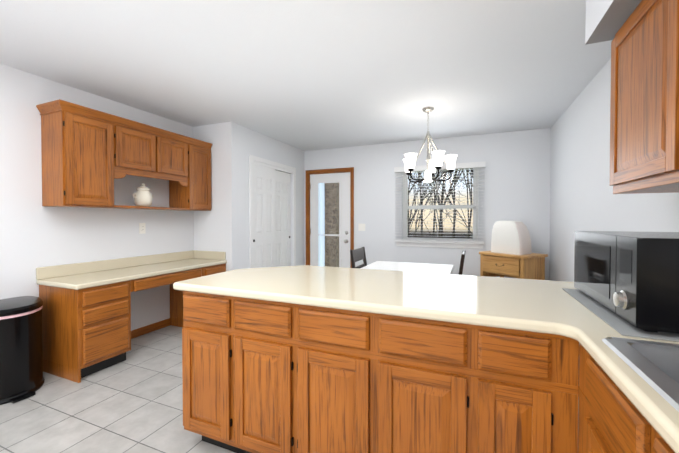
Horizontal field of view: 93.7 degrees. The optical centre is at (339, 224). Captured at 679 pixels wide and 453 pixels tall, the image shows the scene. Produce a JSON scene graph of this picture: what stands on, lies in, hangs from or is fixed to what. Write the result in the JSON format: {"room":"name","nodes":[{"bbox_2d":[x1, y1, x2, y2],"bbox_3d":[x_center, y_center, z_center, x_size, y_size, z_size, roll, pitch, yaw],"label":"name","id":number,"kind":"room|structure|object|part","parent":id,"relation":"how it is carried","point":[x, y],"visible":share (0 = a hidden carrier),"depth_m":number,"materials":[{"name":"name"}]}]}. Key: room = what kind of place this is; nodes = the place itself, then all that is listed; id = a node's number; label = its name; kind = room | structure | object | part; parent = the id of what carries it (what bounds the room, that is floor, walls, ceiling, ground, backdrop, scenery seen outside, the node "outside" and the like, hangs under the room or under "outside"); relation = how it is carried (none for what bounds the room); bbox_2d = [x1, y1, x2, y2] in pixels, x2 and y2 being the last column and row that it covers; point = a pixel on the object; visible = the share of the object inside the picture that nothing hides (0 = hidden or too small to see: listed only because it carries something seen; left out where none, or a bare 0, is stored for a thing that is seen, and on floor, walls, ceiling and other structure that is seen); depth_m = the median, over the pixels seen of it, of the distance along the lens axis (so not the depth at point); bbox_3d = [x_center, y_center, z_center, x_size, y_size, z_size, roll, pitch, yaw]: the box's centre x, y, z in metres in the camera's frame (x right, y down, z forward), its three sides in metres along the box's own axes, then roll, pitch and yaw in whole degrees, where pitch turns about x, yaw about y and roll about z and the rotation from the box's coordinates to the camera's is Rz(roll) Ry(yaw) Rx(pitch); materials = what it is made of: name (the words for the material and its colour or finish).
{"room":"kitchen","nodes":[
{"label":"kitchen","id":0,"kind":"room"},
{"bbox_2d":[0,63,193,330],"bbox_3d":[-3.013,0.014,1.504,0.100,2.440,5.665,0,1,23],"label":"wall","id":1,"kind":"structure","parent":0,"point":[34,233],"depth_m":2.77,"materials":[{"name":"white paint"}]},
{"bbox_2d":[36,99,211,210],"bbox_3d":[-2.033,-0.573,3.286,0.327,0.829,1.585,0,1,23],"label":"hutch","id":2,"kind":"object","parent":1,"relation":"attached to","point":[89,155],"visible":1,"depth_m":2.83,"materials":[{"name":"brown wood"}]},
{"bbox_2d":[133,183,152,206],"bbox_3d":[-2.041,-0.303,3.312,0.166,0.244,0.226,0,1,23],"label":"jar","id":3,"kind":"object","parent":2,"relation":"in","point":[143,196],"visible":0.96,"depth_m":3.26,"materials":[{"name":"beige ceramic"}]},
{"bbox_2d":[139,223,145,233],"bbox_3d":[-2.140,0.045,3.457,0.009,0.116,0.070,0,1,23],"label":"electrical outlet plate","id":4,"kind":"object","parent":1,"relation":"attached to","point":[142,228],"visible":1,"depth_m":3.45,"materials":[{"name":"white plastic"}]},
{"bbox_2d":[131,318,169,338],"bbox_3d":[-2.962,1.192,1.500,0.012,0.085,5.665,0,1,23],"label":"baseboard","id":5,"kind":"structure","parent":1,"relation":"attached to","point":[149,328],"depth_m":3.53,"materials":[{"name":"brown wood"}]},
{"bbox_2d":[193,121,304,270],"bbox_3d":[-1.269,-0.037,4.883,0.720,2.440,1.915,0,1,23],"label":"wall","id":6,"kind":"structure","parent":0,"point":[222,225],"depth_m":4.00,"materials":[{"name":"white paint"}]},
{"bbox_2d":[253,164,290,267],"bbox_3d":[-0.992,0.164,4.719,0.068,2.020,1.042,0,1,23],"label":"closet door","id":7,"kind":"structure","parent":6,"relation":"in","point":[271,214],"depth_m":4.63,"materials":[{"name":"white paint"}]},
{"bbox_2d":[249,155,295,267],"bbox_3d":[-0.962,0.136,4.705,0.046,2.100,1.170,0,1,23],"label":"trim","id":8,"kind":"structure","parent":6,"relation":"attached to","point":[272,164],"depth_m":4.41,"materials":[{"name":"white paint"}]},
{"bbox_2d":[0,325,578,452],"bbox_3d":[-0.660,1.264,1.525,4.843,0.060,8.080,0,1,23],"label":"floor","id":9,"kind":"structure","parent":0,"point":[132,402],"depth_m":2.08,"materials":[{"name":"tile"}]},
{"bbox_2d":[0,296,44,404],"bbox_3d":[-2.382,0.896,2.291,0.410,0.652,0.468,0,1,23],"label":"trash can","id":10,"kind":"object","parent":9,"relation":"on","point":[21,364],"visible":1,"depth_m":2.24,"materials":[{"name":"black"}]},
{"bbox_2d":[36,250,226,382],"bbox_3d":[-1.933,0.778,3.256,0.548,0.860,1.609,0,1,23],"label":"desk","id":11,"kind":"object","parent":9,"relation":"on","point":[86,318],"visible":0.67,"depth_m":2.64,"materials":[{"name":"brown wood"}]},
{"bbox_2d":[36,258,226,289],"bbox_3d":[-1.933,0.467,3.251,0.548,0.039,1.609,0,1,23],"label":"countertop","id":12,"kind":"structure","parent":11,"relation":"on","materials":[{"name":"beige laminate"}]},
{"bbox_2d":[173,265,536,452],"bbox_3d":[0.079,0.773,1.802,1.800,0.911,0.886,0,1,23],"label":"base cabinet","id":13,"kind":"object","parent":9,"relation":"on","point":[304,359],"depth_m":1.39,"materials":[{"name":"brown wood"}]},
{"bbox_2d":[350,247,366,267],"bbox_3d":[0.411,0.737,3.466,0.480,0.935,0.420,0,1,23],"label":"chair","id":14,"kind":"object","parent":9,"relation":"on","point":[358,254],"visible":0.29,"depth_m":3.51,"materials":[{"name":"black wood"}]},
{"bbox_2d":[360,261,453,273],"bbox_3d":[0.716,0.836,3.394,0.900,0.740,0.900,0,1,23],"label":"dining table","id":15,"kind":"object","parent":9,"relation":"on","point":[416,267],"visible":0.12,"depth_m":3.42,"materials":[{"name":"white"}]},
{"bbox_2d":[458,250,465,274],"bbox_3d":[1.010,0.741,3.216,0.480,0.935,0.420,0,1,23],"label":"chair","id":16,"kind":"object","parent":9,"relation":"on","point":[462,263],"visible":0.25,"depth_m":2.94,"materials":[{"name":"black wood"}]},
{"bbox_2d":[479,251,547,279],"bbox_3d":[2.128,0.777,3.956,0.487,0.840,0.620,0,1,-29],"label":"nightstand","id":17,"kind":"object","parent":9,"relation":"on","point":[526,266],"visible":0.56,"depth_m":3.78,"materials":[{"name":"brown wood"}]},
{"bbox_2d":[491,221,531,254],"bbox_3d":[2.122,0.156,3.943,0.270,0.400,0.400,0,1,-29],"label":"cover","id":18,"kind":"object","parent":17,"relation":"on","point":[510,237],"visible":1,"depth_m":3.83,"materials":[{"name":"white fabric"}]},
{"bbox_2d":[513,278,678,452],"bbox_3d":[0.441,0.665,-0.430,0.703,1.193,4.726,0,1,23],"label":"base cabinet","id":19,"kind":"object","parent":9,"relation":"on","point":[626,387],"depth_m":0.90,"materials":[{"name":"brown wood"}]},
{"bbox_2d":[562,231,678,341],"bbox_3d":[1.174,0.181,1.167,0.448,0.289,0.680,0,1,23],"label":"microwave","id":20,"kind":"object","parent":19,"relation":"on","point":[626,283],"visible":1,"depth_m":0.98,"materials":[{"name":"grey metal"}]},
{"bbox_2d":[602,337,678,411],"bbox_3d":[0.839,0.288,0.439,0.530,0.471,0.855,0,1,23],"label":"sink","id":21,"kind":"object","parent":19,"relation":"in","point":[655,365],"depth_m":0.80,"materials":[{"name":"silver metal"}]},
{"bbox_2d":[0,0,611,150],"bbox_3d":[-0.660,-1.236,1.488,4.843,0.060,8.080,0,1,23],"label":"ceiling","id":22,"kind":"structure","parent":0,"point":[306,75],"depth_m":2.37,"materials":[{"name":"white paint"}]},
{"bbox_2d":[403,107,457,182],"bbox_3d":[0.958,-0.844,3.417,0.582,0.779,0.568,0,1,23],"label":"chandelier","id":23,"kind":"object","parent":22,"relation":"hanging from","point":[435,163],"visible":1,"depth_m":3.35,"materials":[{"name":"white glass"}]},
{"bbox_2d":[304,128,550,279],"bbox_3d":[1.130,-0.036,4.866,3.723,2.440,0.100,0,1,23],"label":"wall","id":24,"kind":"structure","parent":0,"point":[515,176],"depth_m":4.55,"materials":[{"name":"white paint"}]},
{"bbox_2d":[310,172,349,267],"bbox_3d":[-0.155,0.153,5.402,0.756,2.021,0.052,0,1,23],"label":"back door","id":25,"kind":"structure","parent":24,"relation":"in","point":[342,180],"depth_m":5.31,"materials":[{"name":"white paint"}]},
{"bbox_2d":[306,167,353,267],"bbox_3d":[-0.162,0.124,5.385,0.886,2.103,0.139,0,1,23],"label":"door frame","id":26,"kind":"structure","parent":24,"relation":"attached to","point":[327,171],"depth_m":5.39,"materials":[{"name":"brown wood"}]},
{"bbox_3d":[-0.175,0.100,5.413,0.449,1.648,0.006,0,1,23],"label":"door glass","id":27,"kind":"part","parent":26,"relation":"part of","materials":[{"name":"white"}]},
{"bbox_2d":[358,224,364,230],"bbox_3d":[0.360,0.050,5.128,0.116,0.116,0.010,0,1,23],"label":"switch plate","id":28,"kind":"object","parent":24,"relation":"attached to","point":[361,227],"visible":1,"depth_m":5.13,"materials":[{"name":"white plastic"}]},
{"bbox_2d":[394,168,484,248],"bbox_3d":[1.448,-0.256,4.692,1.260,1.194,0.140,0,1,23],"label":"window","id":29,"kind":"structure","parent":24,"relation":"in","point":[470,245],"depth_m":4.68,"materials":[{"name":"white paint"}]},
{"bbox_2d":[394,161,485,242],"bbox_3d":[1.429,-0.306,4.641,1.265,1.115,0.073,0,1,23],"label":"window blind","id":30,"kind":"object","parent":29,"relation":"attached to","point":[463,166],"visible":0.94,"depth_m":4.56,"materials":[{"name":"white plastic"}]},
{"bbox_2d":[585,0,641,44],"bbox_3d":[0.558,-1.029,-0.577,0.405,0.291,4.600,0,1,23],"label":"soffit","id":31,"kind":"structure","parent":0,"point":[606,20],"depth_m":1.46,"materials":[{"name":"white paint"}]},
{"bbox_2d":[549,59,678,281],"bbox_3d":[1.345,0.026,0.671,0.100,2.440,7.480,0,1,23],"label":"wall","id":32,"kind":"structure","parent":0,"point":[583,197],"depth_m":2.77,"materials":[{"name":"white paint"}]},
{"bbox_2d":[609,0,678,193],"bbox_3d":[1.338,-0.525,1.195,0.316,0.768,0.642,0,1,23],"label":"upper cabinet","id":33,"kind":"object","parent":32,"relation":"attached to","point":[644,129],"depth_m":1.31,"materials":[{"name":"brown wood"}]},
{"bbox_2d":[657,0,678,187],"bbox_3d":[1.165,-0.519,0.782,0.316,0.768,0.545,0,1,23],"label":"upper cabinet","id":34,"kind":"object","parent":32,"relation":"attached to","point":[668,54],"depth_m":1.09,"materials":[{"name":"brown wood"}]},
{"label":"outside","id":35,"kind":"structure","parent":0,"visible":0},
{"bbox_2d":[408,169,472,238],"bbox_3d":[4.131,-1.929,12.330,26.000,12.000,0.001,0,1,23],"label":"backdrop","id":36,"kind":"structure","parent":35,"point":[463,227],"depth_m":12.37,"materials":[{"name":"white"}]},
{"bbox_3d":[2.593,1.476,8.689,26.000,0.100,8.000,0,1,23],"label":"lawn","id":37,"kind":"structure","parent":35,"visible":0},
{"bbox_2d":[318,183,324,265],"bbox_3d":[-0.867,-0.297,6.913,1.359,3.500,0.250,0,1,23],"label":"siding","id":38,"kind":"object","parent":37,"relation":"on","point":[321,239],"depth_m":6.61,"materials":[{"name":"grey"}]},
{"bbox_2d":[324,183,338,266],"bbox_3d":[-0.111,-0.293,6.625,0.255,3.500,0.400,0,1,23],"label":"stonework","id":39,"kind":"object","parent":37,"relation":"on","point":[329,225],"depth_m":6.45,"materials":[{"name":"stone"}]},
{"bbox_2d":[408,169,472,238],"bbox_3d":[2.718,-3.002,10.077,8.842,8.756,10.297,0,1,23],"label":"tree","id":40,"kind":"object","parent":37,"relation":"on","point":[443,174],"depth_m":9.54,"materials":[{"name":"brown plant"}]}
]}

